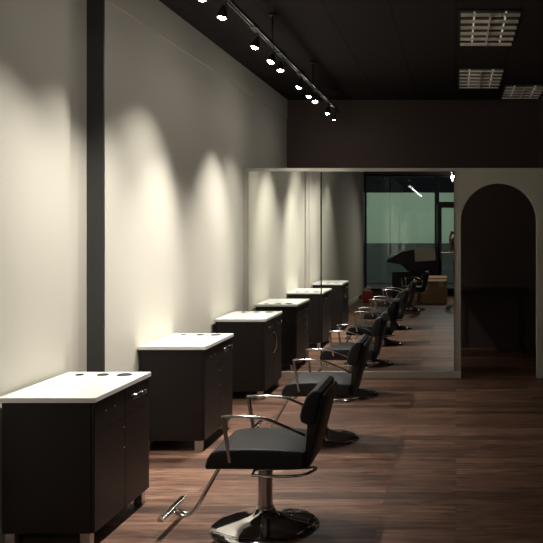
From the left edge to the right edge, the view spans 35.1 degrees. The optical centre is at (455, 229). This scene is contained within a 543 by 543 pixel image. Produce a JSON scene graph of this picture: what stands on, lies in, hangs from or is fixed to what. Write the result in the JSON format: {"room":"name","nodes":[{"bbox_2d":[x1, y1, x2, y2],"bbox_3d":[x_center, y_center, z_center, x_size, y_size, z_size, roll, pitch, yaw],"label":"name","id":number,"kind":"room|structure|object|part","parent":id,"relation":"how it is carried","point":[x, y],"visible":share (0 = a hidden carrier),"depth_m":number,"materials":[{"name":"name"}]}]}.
{"room":"salon","nodes":[
{"label":"salon","id":0,"kind":"room"},
{"bbox_2d":[0,0,286,527],"bbox_3d":[-2.450,-0.085,4.425,0.300,3.370,13.450,0,0,0],"label":"wall","id":1,"kind":"structure","parent":0,"point":[180,136],"depth_m":5.54,"materials":[{"name":"beige paint"}]},
{"bbox_2d":[0,441,153,542],"bbox_3d":[-2.300,1.558,3.335,0.029,0.085,11.070,0,0,0],"label":"baseboard","id":2,"kind":"structure","parent":1,"relation":"attached to","point":[2,536],"depth_m":4.16,"materials":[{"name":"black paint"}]},
{"bbox_2d":[87,0,104,371],"bbox_3d":[-2.354,-0.085,5.359,0.112,3.369,0.019,0,0,0],"label":"trim","id":3,"kind":"structure","parent":1,"relation":"attached to","point":[95,8],"depth_m":5.35,"materials":[{"name":"grey"}]},
{"bbox_2d":[106,0,287,118],"bbox_3d":[-2.295,-1.640,8.265,0.010,0.260,5.770,0,0,0],"label":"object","id":4,"kind":"structure","parent":1,"relation":"attached to","point":[153,14],"depth_m":7.29,"materials":[{"name":"beige paint"}]},
{"bbox_2d":[20,348,542,542],"bbox_3d":[-0.100,1.660,4.475,5.000,0.120,13.550,0,0,0],"label":"floor","id":5,"kind":"structure","parent":0,"point":[432,460],"depth_m":5.41,"materials":[{"name":"brown wood"}]},
{"bbox_2d":[0,372,150,542],"bbox_3d":[-2.031,1.218,4.476,0.524,0.765,0.755,0,0,0],"label":"station","id":6,"kind":"object","parent":5,"relation":"on","point":[75,445],"visible":1,"depth_m":4.11,"materials":[{"name":"brown laminate"}]},
{"bbox_2d":[0,372,150,402],"bbox_3d":[-2.048,0.852,4.476,0.490,0.026,0.755,0,0,0],"label":"countertop","id":7,"kind":"structure","parent":6,"relation":"on","point":[68,387],"depth_m":4.34,"materials":[{"name":"white stone"}]},
{"bbox_3d":[-1.821,0.947,4.300,0.018,0.152,0.376,0,0,0],"label":"drawer","id":8,"kind":"part","parent":6,"relation":"part of","materials":[{"name":"brown wood"}]},
{"bbox_3d":[-1.821,1.274,4.300,0.018,0.494,0.376,0,0,0],"label":"door","id":9,"kind":"part","parent":6,"relation":"part of","materials":[{"name":"brown wood"}]},
{"bbox_3d":[-1.821,1.274,4.667,0.018,0.494,0.352,0,0,0],"label":"door","id":10,"kind":"part","parent":6,"relation":"part of","materials":[{"name":"brown wood"}]},
{"bbox_3d":[-1.821,0.947,4.667,0.018,0.152,0.352,0,0,0],"label":"drawer","id":11,"kind":"part","parent":6,"relation":"part of","materials":[{"name":"brown wood"}]},
{"bbox_3d":[-1.792,0.928,4.667,0.046,0.036,0.181,0,0,0],"label":"drawer pull","id":12,"kind":"part","parent":6,"relation":"part of","materials":[{"name":"silver metal"}]},
{"bbox_2d":[138,333,233,451],"bbox_3d":[-2.033,1.218,6.285,0.524,0.765,0.755,0,0,0],"label":"station","id":13,"kind":"object","parent":5,"relation":"on","point":[190,380],"visible":0.94,"depth_m":5.92,"materials":[{"name":"brown laminate"}]},
{"bbox_2d":[138,333,233,349],"bbox_3d":[-2.050,0.852,6.285,0.490,0.026,0.755,0,0,0],"label":"countertop","id":14,"kind":"structure","parent":13,"relation":"on","point":[175,341],"depth_m":6.17,"materials":[{"name":"white stone"}]},
{"bbox_3d":[-1.823,0.947,6.110,0.018,0.152,0.376,0,0,0],"label":"drawer","id":15,"kind":"part","parent":13,"relation":"part of","materials":[{"name":"brown wood"}]},
{"bbox_3d":[-1.823,1.274,6.110,0.018,0.494,0.376,0,0,0],"label":"door","id":16,"kind":"part","parent":13,"relation":"part of","materials":[{"name":"brown wood"}]},
{"bbox_3d":[-1.823,1.274,6.477,0.018,0.494,0.352,0,0,0],"label":"door","id":17,"kind":"part","parent":13,"relation":"part of","materials":[{"name":"brown wood"}]},
{"bbox_3d":[-1.823,0.947,6.477,0.018,0.152,0.352,0,0,0],"label":"drawer","id":18,"kind":"part","parent":13,"relation":"part of","materials":[{"name":"brown wood"}]},
{"bbox_3d":[-1.794,0.928,6.477,0.046,0.036,0.181,0,0,0],"label":"drawer pull","id":19,"kind":"part","parent":13,"relation":"part of","materials":[{"name":"silver metal"}]},
{"bbox_2d":[157,375,337,542],"bbox_3d":[-1.108,1.211,4.430,0.880,0.778,0.576,0,0,0],"label":"salon chair","id":20,"kind":"object","parent":5,"relation":"on","point":[265,450],"visible":1,"depth_m":4.29,"materials":[{"name":"black leather"}]},
{"bbox_3d":[-1.167,1.066,4.173,0.052,0.234,0.027,0,0,0],"label":"arm post","id":21,"kind":"part","parent":20,"relation":"part of","materials":[{"name":"silver metal"}]},
{"bbox_3d":[-1.167,1.066,4.686,0.052,0.234,0.027,0,0,0],"label":"arm post","id":22,"kind":"part","parent":20,"relation":"part of","materials":[{"name":"silver metal"}]},
{"bbox_3d":[-1.033,1.173,4.430,0.506,0.105,0.476,0,0,0],"label":"seat","id":23,"kind":"part","parent":20,"relation":"part of","materials":[{"name":"black leather"}]},
{"bbox_3d":[-0.979,0.997,4.173,0.429,0.114,0.029,0,0,0],"label":"armrest","id":24,"kind":"part","parent":20,"relation":"part of","materials":[{"name":"silver metal"}]},
{"bbox_3d":[-0.979,0.997,4.686,0.429,0.114,0.029,0,0,0],"label":"armrest","id":25,"kind":"part","parent":20,"relation":"part of","materials":[{"name":"silver metal"}]},
{"bbox_3d":[-0.747,0.912,4.430,0.114,0.180,0.450,0,0,0],"label":"backrest","id":26,"kind":"part","parent":20,"relation":"part of","materials":[{"name":"black leather"}]},
{"bbox_2d":[214,311,281,399],"bbox_3d":[-2.019,1.218,8.095,0.527,0.765,0.755,0,0,0],"label":"station","id":27,"kind":"object","parent":5,"relation":"on","point":[256,340],"visible":0.92,"depth_m":7.73,"materials":[{"name":"brown laminate"}]},
{"bbox_2d":[214,311,281,321],"bbox_3d":[-2.038,0.852,8.095,0.490,0.026,0.755,0,0,0],"label":"countertop","id":28,"kind":"structure","parent":27,"relation":"on","point":[237,316],"depth_m":7.95,"materials":[{"name":"white stone"}]},
{"bbox_3d":[-1.811,0.947,7.920,0.018,0.152,0.376,0,0,0],"label":"drawer","id":29,"kind":"part","parent":27,"relation":"part of","materials":[{"name":"brown wood"}]},
{"bbox_3d":[-1.811,1.274,7.920,0.018,0.494,0.376,0,0,0],"label":"door","id":30,"kind":"part","parent":27,"relation":"part of","materials":[{"name":"brown wood"}]},
{"bbox_3d":[-1.782,1.100,8.063,0.051,0.214,0.014,0,0,0],"label":"door handle","id":31,"kind":"part","parent":27,"relation":"part of","materials":[{"name":"silver metal"}]},
{"bbox_3d":[-1.811,0.947,8.287,0.018,0.152,0.352,0,0,0],"label":"drawer","id":32,"kind":"part","parent":27,"relation":"part of","materials":[{"name":"brown wood"}]},
{"bbox_3d":[-1.811,1.274,8.287,0.018,0.494,0.352,0,0,0],"label":"door","id":33,"kind":"part","parent":27,"relation":"part of","materials":[{"name":"brown wood"}]},
{"bbox_2d":[255,334,370,448],"bbox_3d":[-1.108,1.211,6.260,0.880,0.778,0.576,0,0,0],"label":"salon chair","id":34,"kind":"object","parent":5,"relation":"on","point":[302,384],"visible":0.54,"depth_m":6.07,"materials":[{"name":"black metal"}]},
{"bbox_3d":[-1.167,1.066,6.003,0.052,0.234,0.027,0,0,0],"label":"arm post","id":35,"kind":"part","parent":34,"relation":"part of","materials":[{"name":"silver metal"}]},
{"bbox_3d":[-1.167,1.066,6.516,0.052,0.234,0.027,0,0,0],"label":"arm post","id":36,"kind":"part","parent":34,"relation":"part of","materials":[{"name":"silver metal"}]},
{"bbox_3d":[-1.033,1.173,6.260,0.506,0.105,0.476,0,0,0],"label":"seat","id":37,"kind":"part","parent":34,"relation":"part of","materials":[{"name":"black leather"}]},
{"bbox_3d":[-0.979,0.997,6.003,0.429,0.114,0.029,0,0,0],"label":"armrest","id":38,"kind":"part","parent":34,"relation":"part of","materials":[{"name":"silver metal"}]},
{"bbox_3d":[-0.979,0.997,6.516,0.429,0.114,0.029,0,0,0],"label":"armrest","id":39,"kind":"part","parent":34,"relation":"part of","materials":[{"name":"silver metal"}]},
{"bbox_3d":[-0.747,0.912,6.260,0.114,0.180,0.450,0,0,0],"label":"backrest","id":40,"kind":"part","parent":34,"relation":"part of","materials":[{"name":"black leather"}]},
{"bbox_2d":[318,313,388,400],"bbox_3d":[-1.108,1.211,7.950,0.880,0.778,0.576,0,0,0],"label":"salon chair","id":41,"kind":"object","parent":5,"relation":"on","point":[378,329],"visible":0.51,"depth_m":7.75,"materials":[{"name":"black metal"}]},
{"bbox_3d":[-1.167,1.066,7.694,0.052,0.234,0.027,0,0,0],"label":"arm post","id":42,"kind":"part","parent":41,"relation":"part of","materials":[{"name":"silver metal"}]},
{"bbox_3d":[-1.033,1.173,7.950,0.506,0.105,0.476,0,0,0],"label":"seat","id":43,"kind":"part","parent":41,"relation":"part of","materials":[{"name":"black leather"}]},
{"bbox_3d":[-0.979,0.997,7.694,0.429,0.114,0.029,0,0,0],"label":"armrest","id":44,"kind":"part","parent":41,"relation":"part of","materials":[{"name":"silver metal"}]},
{"bbox_3d":[-0.979,0.997,8.207,0.429,0.114,0.029,0,0,0],"label":"armrest","id":45,"kind":"part","parent":41,"relation":"part of","materials":[{"name":"silver metal"}]},
{"bbox_3d":[-0.747,0.912,7.950,0.114,0.180,0.450,0,0,0],"label":"backrest","id":46,"kind":"part","parent":41,"relation":"part of","materials":[{"name":"black leather"}]},
{"bbox_2d":[461,287,529,353],"bbox_3d":[0.470,1.188,10.850,0.960,0.825,0.560,0,0,0],"label":"table","id":47,"kind":"object","parent":5,"relation":"on","point":[520,290],"visible":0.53,"depth_m":10.68,"materials":[{"name":"brown metal"}]},
{"bbox_3d":[0.864,1.200,11.090,0.040,0.800,0.028,0,0,0],"label":"leg","id":48,"kind":"part","parent":47,"relation":"part of","materials":[{"name":"brown metal"}]},
{"bbox_3d":[0.864,1.200,10.610,0.040,0.800,0.028,0,0,0],"label":"leg","id":49,"kind":"part","parent":47,"relation":"part of","materials":[{"name":"brown metal"}]},
{"bbox_2d":[159,0,542,99],"bbox_3d":[-0.100,-1.820,4.475,5.000,0.100,13.550,0,0,0],"label":"ceiling","id":50,"kind":"structure","parent":0,"point":[360,49],"depth_m":7.87,"materials":[{"name":"black paint"}]},
{"bbox_2d":[224,0,340,113],"bbox_3d":[-1.500,-1.632,6.550,0.070,0.276,8.100,0,0,0],"label":"track","id":51,"kind":"object","parent":50,"relation":"hanging from","point":[254,26],"visible":1,"depth_m":6.85,"materials":[{"name":"grey metal"}]},
{"bbox_2d":[216,0,227,19],"bbox_3d":[-1.521,-1.434,5.329,0.072,0.135,0.071,0,0,0],"label":"track spotlight","id":52,"kind":"object","parent":51,"relation":"attached to","point":[222,13],"visible":1,"depth_m":5.32,"materials":[{"name":"black metal"}]},
{"bbox_2d":[250,32,259,49],"bbox_3d":[-1.521,-1.433,6.199,0.073,0.136,0.071,0,0,0],"label":"track spotlight","id":53,"kind":"object","parent":51,"relation":"attached to","point":[255,45],"visible":1,"depth_m":6.19,"materials":[{"name":"black metal"}]},
{"bbox_2d":[266,47,274,64],"bbox_3d":[-1.521,-1.433,6.738,0.073,0.136,0.071,0,0,0],"label":"track spotlight","id":54,"kind":"object","parent":51,"relation":"attached to","point":[271,59],"visible":1,"depth_m":6.73,"materials":[{"name":"black metal"}]},
{"bbox_2d":[276,57,284,71],"bbox_3d":[-1.520,-1.433,7.098,0.071,0.135,0.071,0,0,0],"label":"track spotlight","id":55,"kind":"object","parent":51,"relation":"attached to","point":[280,68],"visible":1,"depth_m":7.09,"materials":[{"name":"black metal"}]},
{"bbox_2d":[295,76,302,88],"bbox_3d":[-1.521,-1.433,7.939,0.074,0.136,0.072,0,0,0],"label":"track spotlight","id":56,"kind":"object","parent":51,"relation":"attached to","point":[299,85],"visible":1,"depth_m":7.92,"materials":[{"name":"black metal"}]},
{"bbox_2d":[305,85,311,97],"bbox_3d":[-1.521,-1.433,8.479,0.073,0.135,0.071,0,0,0],"label":"track spotlight","id":57,"kind":"object","parent":51,"relation":"attached to","point":[309,93],"visible":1,"depth_m":8.46,"materials":[{"name":"black metal"}]},
{"bbox_2d":[312,92,317,103],"bbox_3d":[-1.519,-1.433,8.840,0.071,0.136,0.075,0,0,0],"label":"track spotlight","id":58,"kind":"object","parent":51,"relation":"attached to","point":[315,98],"visible":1,"depth_m":8.83,"materials":[{"name":"black metal"}]},
{"bbox_2d":[324,103,329,114],"bbox_3d":[-1.521,-1.434,9.699,0.072,0.135,0.072,0,0,0],"label":"track spotlight","id":59,"kind":"object","parent":51,"relation":"attached to","point":[327,111],"visible":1,"depth_m":9.68,"materials":[{"name":"black metal"}]},
{"bbox_2d":[331,109,336,119],"bbox_3d":[-1.520,-1.433,10.201,0.072,0.136,0.073,0,0,0],"label":"track spotlight","id":60,"kind":"object","parent":51,"relation":"attached to","point":[333,117],"visible":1,"depth_m":10.17,"materials":[{"name":"black metal"}]},
{"bbox_2d":[458,67,504,88],"bbox_3d":[0.278,-1.745,9.460,0.515,0.048,1.080,0,0,0],"label":"ceiling light","id":61,"kind":"object","parent":50,"relation":"attached to","point":[467,76],"visible":1,"depth_m":9.35,"materials":[{"name":"silver metal"}]},
{"bbox_3d":[0.278,-1.731,9.970,0.479,0.018,0.020,0,0,0],"label":"louver blade","id":62,"kind":"part","parent":61,"relation":"part of","materials":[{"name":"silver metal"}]},
{"bbox_3d":[0.278,-1.731,9.766,0.479,0.018,0.020,0,0,0],"label":"louver blade","id":63,"kind":"part","parent":61,"relation":"part of","materials":[{"name":"silver metal"}]},
{"bbox_3d":[0.278,-1.731,9.562,0.479,0.018,0.020,0,0,0],"label":"louver blade","id":64,"kind":"part","parent":61,"relation":"part of","materials":[{"name":"silver metal"}]},
{"bbox_3d":[0.278,-1.731,9.358,0.479,0.018,0.020,0,0,0],"label":"louver blade","id":65,"kind":"part","parent":61,"relation":"part of","materials":[{"name":"silver metal"}]},
{"bbox_3d":[0.278,-1.731,9.154,0.479,0.018,0.020,0,0,0],"label":"louver blade","id":66,"kind":"part","parent":61,"relation":"part of","materials":[{"name":"silver metal"}]},
{"bbox_3d":[0.278,-1.731,8.950,0.479,0.018,0.020,0,0,0],"label":"louver blade","id":67,"kind":"part","parent":61,"relation":"part of","materials":[{"name":"silver metal"}]},
{"bbox_2d":[458,9,522,45],"bbox_3d":[0.278,-1.741,7.110,0.515,0.056,1.100,0,0,0],"label":"ceiling light","id":68,"kind":"object","parent":50,"relation":"attached to","point":[474,25],"visible":1,"depth_m":7.00,"materials":[{"name":"silver metal"}]},
{"bbox_3d":[0.278,-1.727,7.630,0.479,0.026,0.020,0,0,0],"label":"louver blade","id":69,"kind":"part","parent":68,"relation":"part of","materials":[{"name":"silver metal"}]},
{"bbox_3d":[0.278,-1.727,7.422,0.479,0.026,0.020,0,0,0],"label":"louver blade","id":70,"kind":"part","parent":68,"relation":"part of","materials":[{"name":"silver metal"}]},
{"bbox_3d":[0.278,-1.727,7.214,0.479,0.026,0.020,0,0,0],"label":"louver blade","id":71,"kind":"part","parent":68,"relation":"part of","materials":[{"name":"silver metal"}]},
{"bbox_3d":[0.278,-1.727,7.006,0.479,0.026,0.020,0,0,0],"label":"louver blade","id":72,"kind":"part","parent":68,"relation":"part of","materials":[{"name":"silver metal"}]},
{"bbox_3d":[0.278,-1.727,6.798,0.479,0.026,0.020,0,0,0],"label":"louver blade","id":73,"kind":"part","parent":68,"relation":"part of","materials":[{"name":"silver metal"}]},
{"bbox_3d":[0.278,-1.727,6.590,0.479,0.026,0.020,0,0,0],"label":"louver blade","id":74,"kind":"part","parent":68,"relation":"part of","materials":[{"name":"silver metal"}]},
{"bbox_2d":[500,84,542,98],"bbox_3d":[0.843,-1.745,10.375,0.515,0.048,0.850,0,0,0],"label":"ceiling light","id":75,"kind":"object","parent":50,"relation":"attached to","point":[509,91],"visible":1,"depth_m":10.37,"materials":[{"name":"silver metal"}]},
{"bbox_3d":[0.843,-1.731,10.770,0.479,0.018,0.020,0,0,0],"label":"louver blade","id":76,"kind":"part","parent":75,"relation":"part of","materials":[{"name":"silver metal"}]},
{"bbox_3d":[0.843,-1.731,10.572,0.479,0.018,0.020,0,0,0],"label":"louver blade","id":77,"kind":"part","parent":75,"relation":"part of","materials":[{"name":"silver metal"}]},
{"bbox_3d":[0.843,-1.731,10.375,0.479,0.018,0.020,0,0,0],"label":"louver blade","id":78,"kind":"part","parent":75,"relation":"part of","materials":[{"name":"silver metal"}]},
{"bbox_3d":[0.843,-1.731,10.178,0.479,0.018,0.020,0,0,0],"label":"louver blade","id":79,"kind":"part","parent":75,"relation":"part of","materials":[{"name":"silver metal"}]},
{"bbox_3d":[0.843,-1.731,9.980,0.479,0.018,0.020,0,0,0],"label":"louver blade","id":80,"kind":"part","parent":75,"relation":"part of","materials":[{"name":"silver metal"}]},
{"bbox_2d":[243,168,542,377],"bbox_3d":[0.000,0.465,8.923,4.600,2.270,0.134,0,0,0],"label":"wall","id":81,"kind":"structure","parent":0,"point":[529,181],"depth_m":8.87,"materials":[{"name":"beige paint"}]},
{"bbox_2d":[248,171,320,370],"bbox_3d":[-1.853,0.442,8.865,0.779,2.160,0.009,0,0,0],"label":"wall mirror","id":82,"kind":"object","parent":81,"relation":"attached to","point":[284,207],"visible":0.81,"depth_m":8.86,"materials":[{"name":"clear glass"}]},
{"bbox_2d":[321,172,321,370],"bbox_3d":[-1.457,0.446,8.867,0.012,2.152,0.006,0,0,0],"label":"trim","id":83,"kind":"structure","parent":81,"relation":"attached to","point":[321,172],"depth_m":8.87,"materials":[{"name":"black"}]},
{"bbox_2d":[322,171,453,370],"bbox_3d":[-0.736,0.442,8.864,1.428,2.160,0.010,0,0,0],"label":"wall mirror","id":84,"kind":"object","parent":81,"relation":"attached to","point":[388,236],"visible":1,"depth_m":8.86,"materials":[{"name":"clear glass"}]},
{"bbox_2d":[287,100,538,347],"bbox_3d":[-0.100,-0.085,11.200,5.000,3.370,0.100,0,0,0],"label":"wall","id":85,"kind":"structure","parent":0,"point":[498,221],"depth_m":11.15,"materials":[{"name":"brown paint"}]},
{"bbox_2d":[539,95,542,167],"bbox_3d":[1.185,-0.085,10.070,0.100,3.370,2.160,0,0,0],"label":"wall","id":86,"kind":"structure","parent":0,"point":[541,98],"depth_m":10.88,"materials":[{"name":"grey paint"}]}
]}

